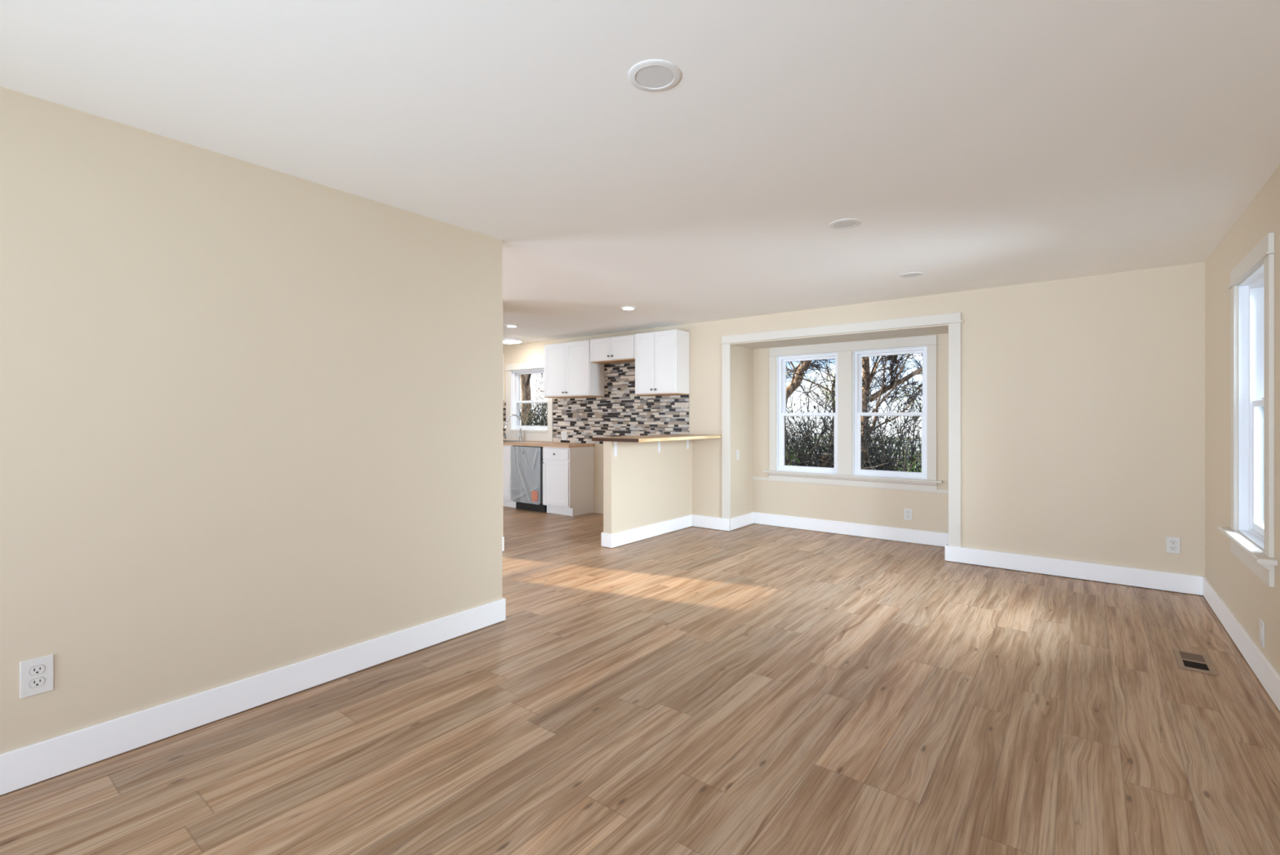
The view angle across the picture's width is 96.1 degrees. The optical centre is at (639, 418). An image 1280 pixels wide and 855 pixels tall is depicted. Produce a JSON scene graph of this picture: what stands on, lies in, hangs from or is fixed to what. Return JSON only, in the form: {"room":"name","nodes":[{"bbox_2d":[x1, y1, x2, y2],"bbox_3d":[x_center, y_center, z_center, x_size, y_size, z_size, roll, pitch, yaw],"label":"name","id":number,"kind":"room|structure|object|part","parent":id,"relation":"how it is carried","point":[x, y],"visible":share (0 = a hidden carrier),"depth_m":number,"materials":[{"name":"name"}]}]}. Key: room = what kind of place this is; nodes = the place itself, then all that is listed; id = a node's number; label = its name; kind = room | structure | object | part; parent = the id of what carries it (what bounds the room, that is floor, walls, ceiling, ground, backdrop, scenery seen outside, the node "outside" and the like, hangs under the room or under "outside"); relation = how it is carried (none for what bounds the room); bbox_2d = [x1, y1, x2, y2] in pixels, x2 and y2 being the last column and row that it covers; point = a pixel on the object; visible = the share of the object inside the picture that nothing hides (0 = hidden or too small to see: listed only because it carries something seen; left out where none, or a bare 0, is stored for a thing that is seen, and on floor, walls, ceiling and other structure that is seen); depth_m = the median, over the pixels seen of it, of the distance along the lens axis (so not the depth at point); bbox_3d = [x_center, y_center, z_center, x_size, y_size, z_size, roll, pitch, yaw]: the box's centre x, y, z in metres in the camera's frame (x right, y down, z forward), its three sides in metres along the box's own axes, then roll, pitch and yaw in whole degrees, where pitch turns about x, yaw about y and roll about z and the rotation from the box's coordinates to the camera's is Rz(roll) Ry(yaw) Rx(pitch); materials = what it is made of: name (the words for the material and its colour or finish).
{"room":"empty living room","nodes":[
{"label":"empty living room","id":0,"kind":"room"},
{"bbox_2d":[0,86,502,753],"bbox_3d":[-2.392,0.077,1.836,0.120,2.440,4.770,0,0,38],"label":"wall","id":1,"kind":"structure","parent":0,"point":[251,414],"depth_m":2.46,"materials":[{"name":"beige paint"}]},
{"bbox_2d":[19,653,53,697],"bbox_3d":[-2.147,0.917,2.047,0.008,0.130,0.084,0,0,38],"label":"outlet","id":2,"kind":"object","parent":1,"relation":"attached to","point":[36,674],"visible":1,"depth_m":2.04,"materials":[{"name":"white plastic"}]},
{"bbox_2d":[29,676,44,688],"bbox_3d":[-2.145,0.939,2.046,0.002,0.032,0.040,0,0,38],"label":"receptacle","id":3,"kind":"object","parent":2,"relation":"attached to","point":[34,682],"depth_m":2.04,"materials":[{"name":"white plastic"}]},
{"bbox_2d":[29,664,44,675],"bbox_3d":[-2.145,0.895,2.046,0.002,0.032,0.040,0,0,38],"label":"receptacle","id":4,"kind":"object","parent":2,"relation":"attached to","point":[34,669],"depth_m":2.04,"materials":[{"name":"white plastic"}]},
{"bbox_2d":[0,597,505,795],"bbox_3d":[-2.380,1.223,1.837,0.136,0.138,4.786,0,0,38],"label":"baseboard","id":5,"kind":"structure","parent":1,"relation":"attached to","point":[24,766],"depth_m":2.46,"materials":[{"name":"white paint"}]},
{"bbox_2d":[502,301,504,551],"bbox_3d":[-1.669,0.077,5.790,0.766,2.440,0.136,0,0,38],"label":"wall","id":6,"kind":"structure","parent":0,"point":[502,301],"depth_m":5.61,"materials":[{"name":"beige paint"}]},
{"bbox_2d":[0,0,1279,346],"bbox_3d":[-1.828,-1.203,3.607,8.990,0.120,8.560,0,0,38],"label":"ceiling","id":7,"kind":"structure","parent":0,"point":[973,144],"depth_m":2.25,"materials":[{"name":"white paint"}]},
{"bbox_2d":[505,324,518,327],"bbox_3d":[-1.579,-1.137,7.085,0.160,0.013,0.160,0,0,38],"label":"recessed light","id":8,"kind":"object","parent":7,"relation":"in","point":[508,325],"visible":1,"depth_m":7.07,"materials":[{"name":"white"}]},
{"bbox_2d":[502,337,521,343],"bbox_3d":[-1.861,-1.115,8.303,0.304,0.056,0.304,0,0,38],"label":"flush light","id":9,"kind":"object","parent":7,"relation":"attached to","point":[508,340],"visible":0.88,"depth_m":8.20,"materials":[{"name":"white plastic"}]},
{"bbox_2d":[502,340,520,343],"bbox_3d":[-1.861,-1.098,8.303,0.272,0.022,0.272,0,0,38],"label":"diffuser","id":10,"kind":"object","parent":9,"relation":"attached to","point":[504,341],"depth_m":8.24,"materials":[{"name":"white plastic"}]},
{"bbox_2d":[620,306,635,310],"bbox_3d":[-0.120,-1.137,5.944,0.160,0.013,0.160,0,0,38],"label":"recessed light","id":11,"kind":"object","parent":7,"relation":"in","point":[625,308],"visible":1,"depth_m":5.94,"materials":[{"name":"white"}]},
{"bbox_2d":[627,59,681,92],"bbox_3d":[0.049,-1.140,1.921,0.178,0.006,0.178,0,0,38],"label":"recessed light","id":12,"kind":"object","parent":7,"relation":"in","point":[651,75],"visible":1,"depth_m":1.91,"materials":[{"name":"white"}]},
{"bbox_2d":[635,66,673,88],"bbox_3d":[0.049,-1.140,1.921,0.128,0.003,0.128,0,0,-10],"label":"diffuser","id":13,"kind":"object","parent":12,"relation":"attached to","point":[646,77],"depth_m":1.92,"materials":[{"name":"white plastic"}]},
{"bbox_2d":[829,218,861,229],"bbox_3d":[1.206,-1.140,3.380,0.180,0.006,0.180,0,0,38],"label":"recessed light","id":14,"kind":"object","parent":7,"relation":"in","point":[842,224],"visible":1,"depth_m":3.37,"materials":[{"name":"white"}]},
{"bbox_2d":[833,221,857,227],"bbox_3d":[1.206,-1.140,3.380,0.129,0.003,0.129,0,0,22],"label":"diffuser","id":15,"kind":"object","parent":14,"relation":"attached to","point":[836,224],"depth_m":3.37,"materials":[{"name":"white plastic"}]},
{"bbox_2d":[898,271,924,277],"bbox_3d":[2.165,-1.140,4.585,0.180,0.006,0.180,0,0,38],"label":"recessed light","id":16,"kind":"object","parent":7,"relation":"in","point":[913,274],"visible":1,"depth_m":4.56,"materials":[{"name":"white"}]},
{"bbox_2d":[902,273,919,277],"bbox_3d":[2.165,-1.140,4.585,0.129,0.003,0.129,0,0,-10],"label":"diffuser","id":17,"kind":"object","parent":16,"relation":"attached to","point":[904,275],"depth_m":4.59,"materials":[{"name":"white plastic"}]},
{"bbox_2d":[0,506,1279,854],"bbox_3d":[-1.681,1.387,3.797,8.990,0.180,9.040,0,0,38],"label":"floor","id":18,"kind":"structure","parent":0,"point":[753,688],"depth_m":2.38,"materials":[{"name":"brown wood"}]},
{"bbox_2d":[502,444,515,507],"bbox_3d":[-2.067,0.841,8.700,0.908,0.909,0.513,0,0,38],"label":"base cabinet","id":19,"kind":"object","parent":18,"relation":"on","point":[507,501],"visible":0.18,"depth_m":8.32,"materials":[{"name":"white paint"}]},
{"bbox_3d":[-2.026,0.477,8.393,0.438,0.141,0.019,0,0,38],"label":"false drawer","id":20,"kind":"part","parent":19,"relation":"part of","materials":[{"name":"white paint"}]},
{"bbox_3d":[-2.026,0.865,8.393,0.438,0.594,0.019,0,0,38],"label":"door","id":21,"kind":"part","parent":19,"relation":"part of","materials":[{"name":"white paint"}]},
{"bbox_2d":[502,440,595,447],"bbox_3d":[-1.599,0.366,8.344,2.085,0.038,0.502,0,0,38],"label":"countertop","id":22,"kind":"structure","parent":19,"relation":"on","point":[553,444],"depth_m":7.85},
{"bbox_2d":[503,413,522,440],"bbox_3d":[-1.907,0.139,8.622,0.291,0.404,0.079,0,0,-33],"label":"kitchen faucet","id":23,"kind":"object","parent":22,"relation":"on","point":[519,437],"visible":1,"depth_m":8.66,"materials":[{"name":"silver metal"}]},
{"bbox_3d":[-1.892,0.094,8.614,0.241,0.315,0.023,0,0,-36],"label":"spout","id":24,"kind":"part","parent":23,"relation":"part of","materials":[{"name":"silver metal"}]},
{"bbox_2d":[502,440,530,442],"bbox_3d":[-2.042,0.439,8.658,0.760,0.196,0.380,0,0,38],"label":"sink","id":25,"kind":"object","parent":22,"relation":"in","point":[504,441],"visible":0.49,"depth_m":8.64,"materials":[{"name":"silver metal"}]},
{"bbox_2d":[507,445,546,511],"bbox_3d":[-1.481,0.841,8.211,0.637,0.907,0.566,0,0,38],"label":"dishwasher","id":26,"kind":"object","parent":18,"relation":"on","point":[526,466],"visible":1,"depth_m":8.01,"materials":[{"name":"silver"}]},
{"bbox_3d":[-1.542,1.228,8.112,0.608,0.132,0.020,0,0,38],"label":"toe panel","id":27,"kind":"part","parent":26,"relation":"part of","materials":[{"name":"black plastic"}]},
{"bbox_2d":[541,446,593,515],"bbox_3d":[-0.997,0.841,7.870,0.513,0.909,0.513,0,0,38],"label":"base cabinet","id":28,"kind":"object","parent":18,"relation":"on","point":[567,472],"visible":0.98,"depth_m":7.71,"materials":[{"name":"white paint"}]},
{"bbox_3d":[-1.130,0.477,7.699,0.485,0.141,0.019,0,0,38],"label":"drawer","id":29,"kind":"part","parent":28,"relation":"part of","materials":[{"name":"white paint"}]},
{"bbox_3d":[-1.130,0.865,7.699,0.485,0.594,0.019,0,0,38],"label":"door","id":30,"kind":"part","parent":28,"relation":"part of","materials":[{"name":"white paint"}]},
{"bbox_2d":[1173,648,1217,675],"bbox_3d":[2.951,1.293,3.062,0.140,0.007,0.300,0,0,38],"label":"floor vent","id":31,"kind":"object","parent":18,"relation":"in","point":[1195,661],"visible":1,"depth_m":3.05,"materials":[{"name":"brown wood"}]},
{"bbox_2d":[603,439,692,533],"bbox_3d":[0.130,0.763,6.376,0.110,1.068,1.495,0,0,38],"label":"wall","id":32,"kind":"structure","parent":0,"point":[643,486],"depth_m":6.18,"materials":[{"name":"beige paint"}]},
{"bbox_2d":[613,441,617,456],"bbox_3d":[-0.161,0.306,5.731,0.220,0.155,0.044,0,0,38],"label":"shelf bracket","id":33,"kind":"object","parent":32,"relation":"attached to","point":[615,442],"visible":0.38,"depth_m":5.79,"materials":[{"name":"white metal"}]},
{"bbox_2d":[591,434,720,442],"bbox_3d":[0.228,0.211,6.255,0.603,0.034,1.564,0,0,38],"label":"countertop","id":34,"kind":"structure","parent":32,"relation":"on","point":[641,438],"depth_m":5.89,"materials":[{"name":"brown wood"}]},
{"bbox_2d":[657,440,660,452],"bbox_3d":[0.299,0.304,6.324,0.220,0.150,0.044,0,0,38],"label":"shelf bracket","id":35,"kind":"object","parent":32,"relation":"attached to","point":[659,442],"visible":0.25,"depth_m":6.39,"materials":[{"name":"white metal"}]},
{"bbox_2d":[600,514,728,547],"bbox_3d":[0.316,1.223,6.221,0.626,0.138,1.511,0,0,38],"label":"baseboard","id":36,"kind":"structure","parent":32,"relation":"attached to","point":[617,539],"depth_m":6.39,"materials":[{"name":"white paint"}]},
{"bbox_2d":[686,439,688,448],"bbox_3d":[0.654,0.296,6.782,0.220,0.135,0.044,0,0,38],"label":"shelf bracket","id":37,"kind":"object","parent":32,"relation":"attached to","point":[687,441],"visible":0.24,"depth_m":6.84,"materials":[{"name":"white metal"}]},
{"bbox_2d":[735,345,753,516],"bbox_3d":[1.197,0.161,6.968,0.150,2.272,0.460,0,0,38],"label":"wall","id":38,"kind":"structure","parent":0,"point":[744,356],"depth_m":6.92,"materials":[{"name":"beige paint"}]},
{"bbox_2d":[735,449,738,459],"bbox_3d":[1.151,0.431,6.779,0.009,0.118,0.075,0,0,38],"label":"wall plate","id":39,"kind":"object","parent":38,"relation":"attached to","point":[736,451],"visible":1,"depth_m":6.76,"materials":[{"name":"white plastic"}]},
{"bbox_2d":[737,327,948,349],"bbox_3d":[2.157,-0.915,6.224,2.280,0.120,0.460,0,0,38],"label":"ceiling","id":40,"kind":"structure","parent":0,"point":[945,330],"depth_m":6.16,"materials":[{"name":"beige paint"}]},
{"bbox_2d":[753,333,948,546],"bbox_3d":[2.341,0.161,6.461,2.580,2.272,0.140,0,0,38],"label":"wall","id":41,"kind":"structure","parent":0,"point":[857,504],"depth_m":6.37,"materials":[{"name":"beige paint"}]},
{"bbox_2d":[776,351,837,474],"bbox_3d":[1.978,-0.058,6.743,0.740,1.374,0.140,0,0,38],"label":"window","id":42,"kind":"structure","parent":41,"relation":"in","point":[781,361],"depth_m":6.87,"materials":[{"name":"white plastic"}]},
{"bbox_3d":[1.977,0.270,6.742,0.681,0.670,0.037,0,0,38],"label":"sash","id":43,"kind":"part","parent":42,"relation":"part of","materials":[{"name":"white plastic"}]},
{"bbox_3d":[2.002,-0.370,6.775,0.681,0.690,0.035,0,0,38],"label":"sash","id":44,"kind":"part","parent":42,"relation":"part of","materials":[{"name":"white plastic"}]},
{"bbox_2d":[752,334,948,493],"bbox_3d":[2.278,-0.048,6.380,2.280,1.599,0.066,0,0,38],"label":"window frame","id":45,"kind":"structure","parent":41,"relation":"attached to","point":[844,477],"depth_m":6.38,"materials":[{"name":"beige paint"}]},
{"bbox_2d":[852,345,927,479],"bbox_3d":[2.693,-0.058,6.188,0.756,1.374,0.140,0,0,38],"label":"window","id":46,"kind":"structure","parent":41,"relation":"in","point":[857,413],"depth_m":6.27,"materials":[{"name":"white plastic"}]},
{"bbox_3d":[2.692,0.270,6.187,0.697,0.670,0.037,0,0,38],"label":"sash","id":47,"kind":"part","parent":46,"relation":"part of","materials":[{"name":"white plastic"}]},
{"bbox_3d":[2.718,-0.370,6.220,0.697,0.690,0.035,0,0,38],"label":"sash","id":48,"kind":"part","parent":46,"relation":"part of","materials":[{"name":"white plastic"}]},
{"bbox_2d":[904,508,911,519],"bbox_3d":[2.801,1.002,6.010,0.076,0.115,0.008,0,0,38],"label":"outlet","id":49,"kind":"object","parent":41,"relation":"attached to","point":[908,512],"visible":1,"depth_m":6.01,"materials":[{"name":"white plastic"}]},
{"bbox_2d":[502,262,1204,575],"bbox_3d":[0.751,0.077,6.932,8.690,2.440,0.145,0,0,38],"label":"wall","id":50,"kind":"structure","parent":0,"point":[1082,398],"depth_m":4.71,"materials":[{"name":"beige paint"}]},
{"bbox_2d":[502,352,503,400],"bbox_3d":[-2.500,-0.653,9.151,0.632,0.760,0.331,0,0,38],"label":"upper cabinet","id":51,"kind":"object","parent":50,"relation":"attached to","point":[503,353],"visible":0.02,"depth_m":9.07,"materials":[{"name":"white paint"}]},
{"bbox_2d":[504,360,552,441],"bbox_3d":[-1.693,-0.251,8.718,1.071,1.188,0.028,0,0,38],"label":"window frame","id":52,"kind":"structure","parent":50,"relation":"attached to","point":[511,434],"depth_m":8.75,"materials":[{"name":"beige paint"}]},
{"bbox_2d":[511,368,547,430],"bbox_3d":[-1.640,-0.285,8.787,0.847,0.925,0.145,0,0,38],"label":"window","id":53,"kind":"structure","parent":50,"relation":"in","point":[515,374],"depth_m":8.99,"materials":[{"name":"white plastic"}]},
{"bbox_3d":[-1.642,-0.059,8.784,0.788,0.425,0.040,0,0,38],"label":"sash","id":54,"kind":"part","parent":53,"relation":"part of","materials":[{"name":"white plastic"}]},
{"bbox_3d":[-1.615,-0.475,8.820,0.788,0.486,0.038,0,0,38],"label":"sash","id":55,"kind":"part","parent":53,"relation":"part of","materials":[{"name":"white plastic"}]},
{"bbox_2d":[543,339,604,398],"bbox_3d":[-0.931,-0.662,7.934,0.883,0.742,0.331,0,0,38],"label":"upper cabinet","id":56,"kind":"object","parent":50,"relation":"attached to","point":[569,371],"visible":0.98,"depth_m":7.78,"materials":[{"name":"white paint"}]},
{"bbox_3d":[-1.179,-0.667,7.967,0.428,0.708,0.019,0,0,38],"label":"door","id":57,"kind":"part","parent":56,"relation":"part of","materials":[{"name":"white paint"}]},
{"bbox_3d":[-0.916,-0.297,7.954,0.879,0.012,0.279,0,0,38],"label":"panel","id":58,"kind":"part","parent":56,"relation":"part of","materials":[{"name":"brown wood"}]},
{"bbox_3d":[-0.838,-0.667,7.702,0.428,0.708,0.019,0,0,38],"label":"door","id":59,"kind":"part","parent":56,"relation":"part of","materials":[{"name":"white paint"}]},
{"bbox_2d":[502,361,688,444],"bbox_3d":[-1.029,-0.193,8.214,4.105,1.077,0.009,0,0,38],"label":"tile backsplash","id":60,"kind":"structure","parent":50,"relation":"attached to","point":[620,412],"depth_m":7.64,"materials":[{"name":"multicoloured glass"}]},
{"bbox_2d":[561,431,566,439],"bbox_3d":[-1.090,0.249,8.250,0.105,0.128,0.008,0,0,38],"label":"outlet","id":61,"kind":"object","parent":60,"relation":"attached to","point":[563,433],"visible":1,"depth_m":8.25,"materials":[{"name":"white plastic"}]},
{"bbox_2d":[590,334,635,364],"bbox_3d":[-0.285,-0.885,7.433,0.748,0.305,0.331,0,0,38],"label":"upper cabinet","id":62,"kind":"object","parent":50,"relation":"attached to","point":[615,349],"visible":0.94,"depth_m":7.32,"materials":[{"name":"white paint"}]},
{"bbox_3d":[-0.506,-0.890,7.445,0.360,0.271,0.019,0,0,38],"label":"door","id":63,"kind":"part","parent":62,"relation":"part of","materials":[{"name":"white paint"}]},
{"bbox_3d":[-0.270,-0.739,7.453,0.744,0.012,0.279,0,0,38],"label":"panel","id":64,"kind":"part","parent":62,"relation":"part of","materials":[{"name":"brown wood"}]},
{"bbox_3d":[-0.218,-0.890,7.222,0.360,0.271,0.019,0,0,38],"label":"door","id":65,"kind":"part","parent":62,"relation":"part of","materials":[{"name":"white paint"}]},
{"bbox_2d":[635,328,688,395],"bbox_3d":[0.254,-0.664,7.015,0.613,0.757,0.331,0,0,38],"label":"upper cabinet","id":66,"kind":"object","parent":50,"relation":"attached to","point":[662,357],"visible":1,"depth_m":6.88,"materials":[{"name":"white paint"}]},
{"bbox_3d":[0.060,-0.669,7.006,0.292,0.723,0.019,0,0,38],"label":"door","id":67,"kind":"part","parent":66,"relation":"part of","materials":[{"name":"white paint"}]},
{"bbox_3d":[0.270,-0.292,7.035,0.609,0.012,0.279,0,0,38],"label":"panel","id":68,"kind":"part","parent":66,"relation":"part of","materials":[{"name":"brown wood"}]},
{"bbox_3d":[0.294,-0.669,6.824,0.292,0.723,0.019,0,0,38],"label":"door","id":69,"kind":"part","parent":66,"relation":"part of","materials":[{"name":"white paint"}]},
{"bbox_2d":[720,311,963,546],"bbox_3d":[1.961,0.162,5.973,2.478,2.230,0.177,0,0,38],"label":"door frame","id":70,"kind":"structure","parent":50,"relation":"attached to","point":[953,320],"depth_m":5.51,"materials":[{"name":"beige paint"}]},
{"bbox_2d":[727,511,1203,595],"bbox_3d":[2.751,1.223,5.649,3.924,0.138,0.641,0,0,38],"label":"baseboard","id":71,"kind":"structure","parent":50,"relation":"attached to","point":[1122,575],"depth_m":4.96,"materials":[{"name":"white paint"}]},
{"bbox_2d":[1166,536,1180,553],"bbox_3d":[4.001,0.951,4.314,0.078,0.122,0.008,0,0,38],"label":"outlet","id":72,"kind":"object","parent":50,"relation":"attached to","point":[1173,544],"visible":1,"depth_m":4.31,"materials":[{"name":"white plastic"}]},
{"bbox_2d":[1169,545,1177,550],"bbox_3d":[3.999,0.973,4.312,0.040,0.032,0.002,0,0,38],"label":"receptacle","id":73,"kind":"object","parent":72,"relation":"attached to","point":[1171,547],"depth_m":4.31,"materials":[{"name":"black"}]},
{"bbox_2d":[1169,539,1177,544],"bbox_3d":[3.999,0.929,4.312,0.040,0.032,0.002,0,0,38],"label":"receptacle","id":74,"kind":"object","parent":72,"relation":"attached to","point":[1171,541],"depth_m":4.31,"materials":[{"name":"white plastic"}]},
{"bbox_2d":[1204,164,1279,674],"bbox_3d":[1.665,0.077,0.898,0.150,2.440,8.560,0,0,38],"label":"wall","id":75,"kind":"structure","parent":0,"point":[1246,594],"depth_m":3.49,"materials":[{"name":"beige paint"}]},
{"bbox_2d":[1202,575,1279,711],"bbox_3d":[1.601,1.223,0.951,0.016,0.138,8.265,0,0,38],"label":"baseboard","id":76,"kind":"structure","parent":75,"relation":"attached to","point":[1267,674],"depth_m":3.06,"materials":[{"name":"white paint"}]},
{"bbox_2d":[1217,232,1277,586],"bbox_3d":[3.188,-0.041,3.038,0.066,1.645,1.014,0,0,38],"label":"window frame","id":77,"kind":"structure","parent":75,"relation":"attached to","point":[1262,562],"depth_m":2.73,"materials":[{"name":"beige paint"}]},
{"bbox_2d":[1238,263,1263,549],"bbox_3d":[3.274,-0.058,2.972,0.150,1.410,0.710,0,0,38],"label":"window","id":78,"kind":"structure","parent":75,"relation":"in","point":[1251,291],"depth_m":3.24,"materials":[{"name":"white plastic"}]},
{"bbox_3d":[3.271,0.262,2.975,0.042,0.722,0.651,0,0,38],"label":"sash","id":79,"kind":"part","parent":78,"relation":"part of","materials":[{"name":"white plastic"}]},
{"bbox_3d":[3.271,0.259,2.975,0.006,0.656,0.587,0,0,38],"label":"pane","id":80,"kind":"part","parent":78,"relation":"part of","materials":[{"name":"clear glass"}]},
{"bbox_2d":[1259,617,1264,647],"bbox_3d":[3.072,1.059,2.842,0.009,0.128,0.075,0,0,38],"label":"wall plate","id":81,"kind":"object","parent":75,"relation":"attached to","point":[1261,621],"visible":1,"depth_m":2.83,"materials":[{"name":"white plastic"}]},
{"label":"outside","id":82,"kind":"structure","parent":0,"visible":0},
{"bbox_2d":[786,435,921,471],"bbox_3d":[9.194,1.947,11.852,80.000,0.200,90.000,0,0,38],"label":"ground","id":83,"kind":"structure","parent":82,"point":[917,450],"depth_m":38.07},
{"bbox_2d":[520,373,531,425],"bbox_3d":[-3.163,-1.122,16.915,4.622,6.098,2.026,0,0,45],"label":"bare tree","id":84,"kind":"object","parent":83,"relation":"on","point":[525,379],"visible":0.04,"depth_m":16.36,"materials":[{"name":"brown plant"}]},
{"bbox_2d":[520,386,547,426],"bbox_3d":[-2.531,0.509,14.416,4.061,3.030,4.364,0,0,-18],"label":"shrub","id":85,"kind":"object","parent":83,"relation":"on","point":[540,423],"visible":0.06,"depth_m":14.42,"materials":[{"name":"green plant"}]},
{"bbox_2d":[520,386,547,425],"bbox_3d":[-3.312,0.458,15.452,4.425,2.941,3.669,0,0,-22],"label":"shrub","id":86,"kind":"object","parent":83,"relation":"on","point":[526,406],"visible":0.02,"depth_m":15.10,"materials":[{"name":"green plant"}]},
{"bbox_2d":[520,382,547,425],"bbox_3d":[-2.437,0.404,17.477,5.436,3.481,5.035,0,0,30],"label":"shrub","id":87,"kind":"object","parent":83,"relation":"on","point":[539,382],"visible":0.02,"depth_m":17.90,"materials":[{"name":"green plant"}]},
{"bbox_2d":[534,373,545,413],"bbox_3d":[-3.002,-1.328,16.516,2.201,6.462,3.216,0,0,7],"label":"bare tree","id":88,"kind":"object","parent":83,"relation":"on","point":[540,373],"visible":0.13,"depth_m":16.24,"materials":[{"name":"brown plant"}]},
{"bbox_2d":[784,441,833,467],"bbox_3d":[2.454,1.052,8.959,2.156,1.618,2.086,0,0,-3],"label":"shrub","id":89,"kind":"object","parent":83,"relation":"on","point":[791,455],"visible":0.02,"depth_m":8.83,"materials":[{"name":"green plant"}]},
{"bbox_2d":[784,359,862,431],"bbox_3d":[3.222,-0.964,10.614,4.904,5.736,3.588,0,0,-1],"label":"bare tree","id":90,"kind":"object","parent":83,"relation":"on","point":[798,369],"visible":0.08,"depth_m":10.97,"materials":[{"name":"brown plant"}]},
{"bbox_2d":[822,452,831,467],"bbox_3d":[2.956,1.197,9.097,0.170,1.300,0.162,0,0,38],"label":"post","id":91,"kind":"object","parent":83,"relation":"on","point":[825,458],"visible":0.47,"depth_m":9.03,"materials":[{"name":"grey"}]},
{"bbox_2d":[784,359,921,471],"bbox_3d":[3.647,0.448,9.904,4.503,3.169,4.627,0,0,-13],"label":"shrub","id":92,"kind":"object","parent":83,"relation":"on","point":[802,431],"visible":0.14,"depth_m":9.37,"materials":[{"name":"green plant"}]},
{"bbox_2d":[784,386,921,471],"bbox_3d":[2.450,0.534,9.817,4.454,2.656,4.069,0,0,7],"label":"shrub","id":93,"kind":"object","parent":83,"relation":"on","point":[786,437],"visible":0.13,"depth_m":9.37,"materials":[{"name":"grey plant"}]},
{"bbox_2d":[784,373,922,471],"bbox_3d":[3.747,0.639,9.247,4.221,2.692,3.910,0,0,-10],"label":"shrub","id":94,"kind":"object","parent":83,"relation":"on","point":[899,445],"visible":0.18,"depth_m":8.87,"materials":[{"name":"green plant"}]},
{"bbox_2d":[786,353,922,469],"bbox_3d":[3.855,-1.355,10.158,4.200,6.525,4.436,0,0,-27],"label":"bare tree","id":95,"kind":"object","parent":83,"relation":"on","point":[866,375],"visible":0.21,"depth_m":9.91,"materials":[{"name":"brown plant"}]},
{"bbox_2d":[786,355,922,465],"bbox_3d":[4.827,-1.212,13.768,5.114,6.230,4.650,0,0,-20],"label":"bare tree","id":96,"kind":"object","parent":83,"relation":"on","point":[877,357],"visible":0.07,"depth_m":14.60,"materials":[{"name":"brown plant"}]},
{"bbox_2d":[794,374,922,472],"bbox_3d":[4.875,0.451,9.177,3.867,2.817,4.279,0,0,38],"label":"shrub","id":97,"kind":"object","parent":83,"relation":"on","point":[917,403],"visible":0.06,"depth_m":9.19,"materials":[{"name":"grey plant"}]},
{"bbox_2d":[861,441,921,471],"bbox_3d":[3.872,1.104,8.139,2.345,1.510,2.294,0,0,-26],"label":"shrub","id":98,"kind":"object","parent":83,"relation":"on","point":[899,467],"visible":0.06,"depth_m":8.40,"materials":[{"name":"green plant"}]}
]}

